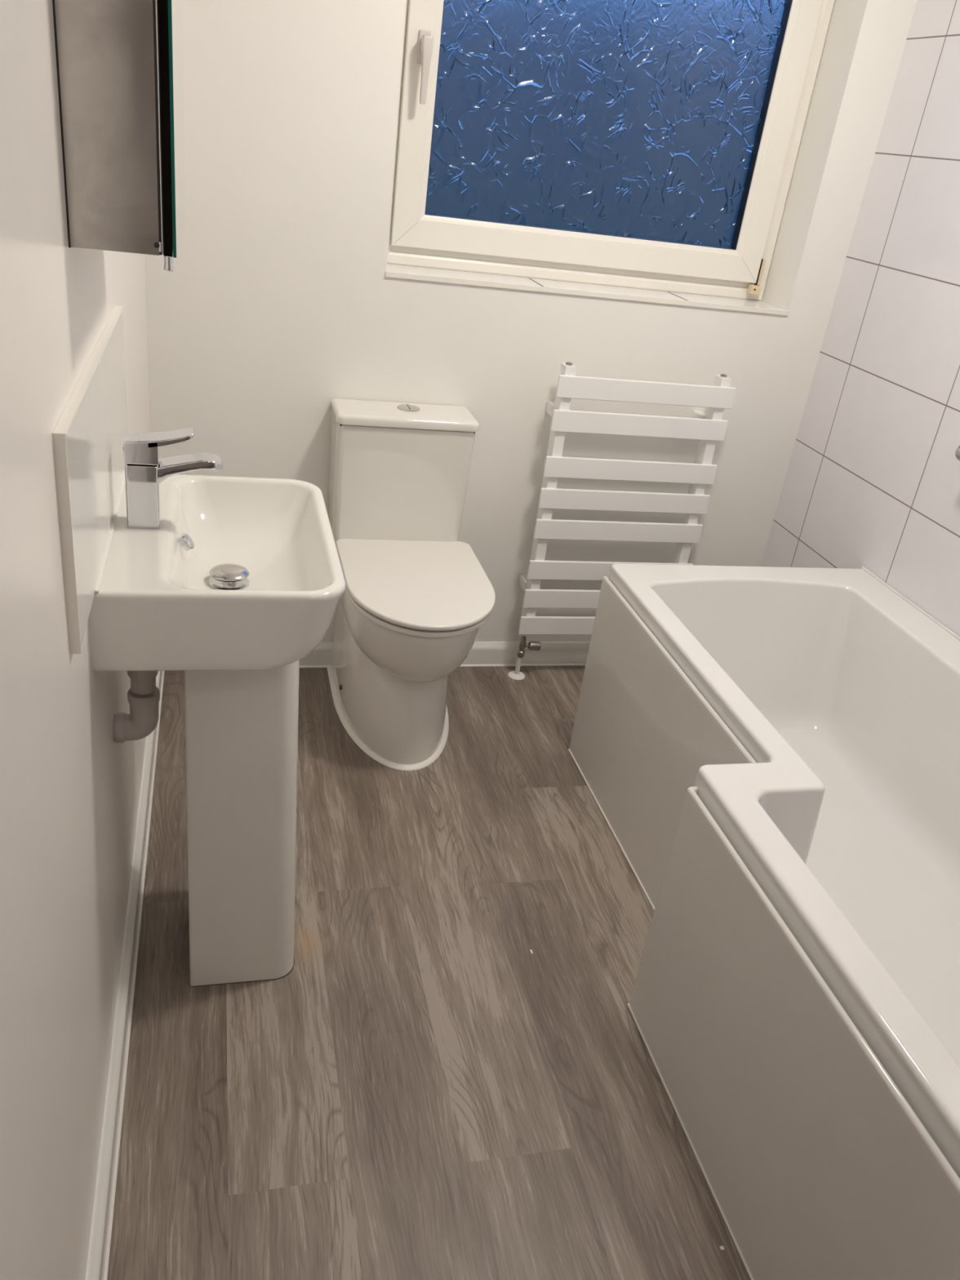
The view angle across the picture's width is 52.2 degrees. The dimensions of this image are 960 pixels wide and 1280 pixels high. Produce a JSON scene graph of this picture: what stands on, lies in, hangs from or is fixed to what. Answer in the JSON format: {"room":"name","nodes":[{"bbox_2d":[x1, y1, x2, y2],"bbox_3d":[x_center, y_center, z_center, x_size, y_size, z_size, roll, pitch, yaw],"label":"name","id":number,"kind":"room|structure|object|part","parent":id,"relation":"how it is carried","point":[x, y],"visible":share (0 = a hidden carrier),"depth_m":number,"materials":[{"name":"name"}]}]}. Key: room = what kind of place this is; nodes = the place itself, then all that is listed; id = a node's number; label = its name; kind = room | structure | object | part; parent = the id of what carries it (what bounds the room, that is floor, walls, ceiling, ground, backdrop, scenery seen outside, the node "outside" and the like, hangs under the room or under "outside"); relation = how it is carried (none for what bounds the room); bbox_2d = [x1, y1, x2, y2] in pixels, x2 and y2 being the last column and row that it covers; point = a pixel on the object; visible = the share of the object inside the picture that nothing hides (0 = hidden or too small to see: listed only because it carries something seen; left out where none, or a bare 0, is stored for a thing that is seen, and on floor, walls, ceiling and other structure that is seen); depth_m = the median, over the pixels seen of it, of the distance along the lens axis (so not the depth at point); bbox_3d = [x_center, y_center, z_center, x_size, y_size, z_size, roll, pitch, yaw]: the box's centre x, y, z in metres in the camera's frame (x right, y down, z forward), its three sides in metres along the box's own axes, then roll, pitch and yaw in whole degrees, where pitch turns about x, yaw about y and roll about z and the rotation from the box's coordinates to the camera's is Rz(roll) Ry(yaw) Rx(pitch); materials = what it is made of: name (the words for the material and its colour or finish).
{"room":"bathroom","nodes":[
{"label":"bathroom","id":0,"kind":"room"},
{"bbox_2d":[0,0,150,1279],"bbox_3d":[-0.643,-0.532,1.506,0.120,2.400,2.500,0,28,-15],"label":"wall","id":1,"kind":"structure","parent":0,"point":[69,792],"depth_m":1.02,"materials":[{"name":"paint"}]},
{"bbox_2d":[52,305,127,653],"bbox_3d":[-0.556,-0.281,1.438,0.014,0.272,0.753,0,28,-15],"label":"backsplash","id":2,"kind":"structure","parent":1,"relation":"attached to","point":[88,437],"depth_m":1.27,"materials":[{"name":"ceramic"}]},
{"bbox_3d":[-0.471,-0.104,1.119,0.013,0.272,0.003,0,28,-15],"label":"trim","id":3,"kind":"part","parent":2,"relation":"part of","materials":[{"name":"white plastic"}]},
{"bbox_3d":[-0.540,-0.400,1.377,0.014,0.004,0.751,0,28,-15],"label":"edge trim","id":4,"kind":"part","parent":2,"relation":"part of","materials":[{"name":"white plastic"}]},
{"bbox_2d":[52,0,185,271],"bbox_3d":[-0.439,-0.821,1.211,0.123,0.630,0.382,0,28,-15],"label":"upper cabinet","id":5,"kind":"object","parent":1,"relation":"attached to","point":[119,63],"visible":1,"depth_m":1.13,"materials":[{"name":"metal"}]},
{"bbox_3d":[-0.388,-0.829,1.221,0.011,0.612,0.380,0,28,-15],"label":"door","id":6,"kind":"part","parent":5,"relation":"part of","materials":[{"name":"silver metal"}]},
{"bbox_2d":[168,0,185,257],"bbox_3d":[-0.380,-0.829,1.223,0.004,0.612,0.382,0,28,-15],"label":"mirror glass","id":7,"kind":"object","parent":5,"relation":"attached to","point":[176,184],"depth_m":1.19,"materials":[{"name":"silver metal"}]},
{"bbox_2d":[84,671,164,1279],"bbox_3d":[-0.683,0.561,1.928,0.020,0.079,2.200,0,28,-15],"label":"baseboard","id":8,"kind":"structure","parent":1,"relation":"attached to","point":[97,1267],"depth_m":1.68,"materials":[{"name":"paint"}]},
{"bbox_2d":[112,671,159,742],"bbox_3d":[-0.555,0.059,1.652,0.131,0.255,0.057,-3,29,-21],"label":"pipe","id":9,"kind":"object","parent":1,"relation":"attached to","point":[143,695],"visible":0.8,"depth_m":1.66,"materials":[{"name":"grey plastic"}]},
{"bbox_2d":[106,666,751,1279],"bbox_3d":[0.229,1.016,1.382,2.632,0.001,7.268,0,28,-15],"label":"floor","id":10,"kind":"structure","parent":0,"point":[425,1093],"depth_m":1.79,"materials":[{"name":"laminate"}]},
{"bbox_2d":[88,472,345,986],"bbox_3d":[-0.473,0.205,1.786,0.361,0.888,0.506,0,28,-15],"label":"basin","id":11,"kind":"object","parent":10,"relation":"on","point":[240,580],"visible":0.91,"depth_m":1.65,"materials":[{"name":"ceramic"}]},
{"bbox_2d":[122,426,222,528],"bbox_3d":[-0.480,-0.255,1.537,0.148,0.154,0.049,0,28,-15],"label":"tap","id":12,"kind":"object","parent":11,"relation":"on","point":[144,472],"visible":1,"depth_m":1.51,"materials":[{"name":"silver metal"}]},
{"bbox_2d":[327,398,495,770],"bbox_3d":[-0.184,-0.137,2.587,0.397,0.827,0.639,0,28,-15],"label":"toilet","id":13,"kind":"object","parent":10,"relation":"on","point":[416,598],"visible":0.97,"depth_m":2.58,"materials":[{"name":"ceramic"}]},
{"bbox_3d":[-0.199,-0.598,2.607,0.378,0.026,0.160,0,28,-15],"label":"cistern lid","id":14,"kind":"part","parent":13,"relation":"part of","materials":[{"name":"ceramic"}]},
{"bbox_3d":[-0.158,-0.151,2.522,0.380,0.014,0.529,0,28,-15],"label":"lid","id":15,"kind":"part","parent":13,"relation":"part of","materials":[{"name":"plastic"}]},
{"bbox_3d":[-0.160,-0.130,2.530,0.372,0.014,0.509,0,28,-15],"label":"seat","id":16,"kind":"part","parent":13,"relation":"part of","materials":[{"name":"plastic"}]},
{"bbox_2d":[507,634,541,679],"bbox_3d":[0.140,0.046,3.059,0.086,0.152,0.054,0,28,-15],"label":"radiator valve","id":17,"kind":"object","parent":10,"relation":"on","point":[517,674],"visible":0.98,"depth_m":3.04,"materials":[{"name":"silver metal"}]},
{"bbox_2d":[568,563,959,1279],"bbox_3d":[0.766,0.456,1.974,0.924,0.576,1.713,0,28,-15],"label":"bathtub","id":18,"kind":"object","parent":10,"relation":"on","point":[771,754],"visible":1,"depth_m":1.79,"materials":[{"name":"plastic"}]},
{"bbox_2d":[144,0,917,641],"bbox_3d":[0.080,-1.045,2.686,1.885,2.400,0.265,0,28,-15],"label":"wall","id":19,"kind":"structure","parent":0,"point":[277,304],"depth_m":2.59,"materials":[{"name":"paint"}]},
{"bbox_2d":[299,641,590,667],"bbox_3d":[-0.029,0.045,3.096,1.885,0.079,0.020,0,28,-15],"label":"baseboard","id":20,"kind":"structure","parent":19,"relation":"attached to","point":[482,653],"depth_m":3.12,"materials":[{"name":"paint"}]},
{"bbox_2d":[385,263,788,315],"bbox_3d":[0.296,-0.986,2.743,1.162,0.013,0.222,0,28,-15],"label":"window sill","id":21,"kind":"structure","parent":19,"relation":"attached to","point":[397,271],"depth_m":2.68,"materials":[{"name":"plastic"}]},
{"bbox_2d":[386,0,835,301],"bbox_3d":[0.346,-1.437,2.557,1.156,0.966,0.134,0,28,-15],"label":"window","id":22,"kind":"structure","parent":19,"relation":"in","point":[646,144],"depth_m":2.62,"materials":[{"name":"white plastic"}]},
{"bbox_3d":[-0.138,-1.452,2.398,0.028,0.072,0.010,0,28,-15],"label":"handle","id":23,"kind":"part","parent":22,"relation":"part of","materials":[{"name":"paint"}]},
{"bbox_3d":[-0.137,-1.396,2.399,0.024,0.146,0.046,0,28,-15],"label":"lever","id":24,"kind":"part","parent":22,"relation":"part of","materials":[{"name":"paint"}]},
{"bbox_3d":[0.334,-1.452,2.577,0.926,0.712,0.006,0,28,-15],"label":"glass pane","id":25,"kind":"part","parent":22,"relation":"part of","materials":[{"name":"blue glass"}]},
{"bbox_2d":[518,361,736,635],"bbox_3d":[0.410,-0.396,2.916,0.526,0.828,0.108,0,28,-15],"label":"towel radiator","id":26,"kind":"object","parent":19,"relation":"attached to","point":[709,428],"visible":0.81,"depth_m":2.83,"materials":[{"name":"metal"}]},
{"bbox_2d":[760,0,959,636],"bbox_3d":[1.311,-0.497,1.959,0.120,2.400,2.590,0,28,-15],"label":"wall","id":27,"kind":"structure","parent":0,"point":[872,482],"depth_m":2.55,"materials":[{"name":"tile"}]},
{"bbox_2d":[955,444,959,461],"bbox_3d":[1.160,-0.371,2.149,0.073,0.056,0.278,0,28,-15],"label":"mixer","id":28,"kind":"object","parent":27,"relation":"attached to","point":[957,451],"visible":1,"depth_m":2.25,"materials":[{"name":"silver metal"}]}
]}

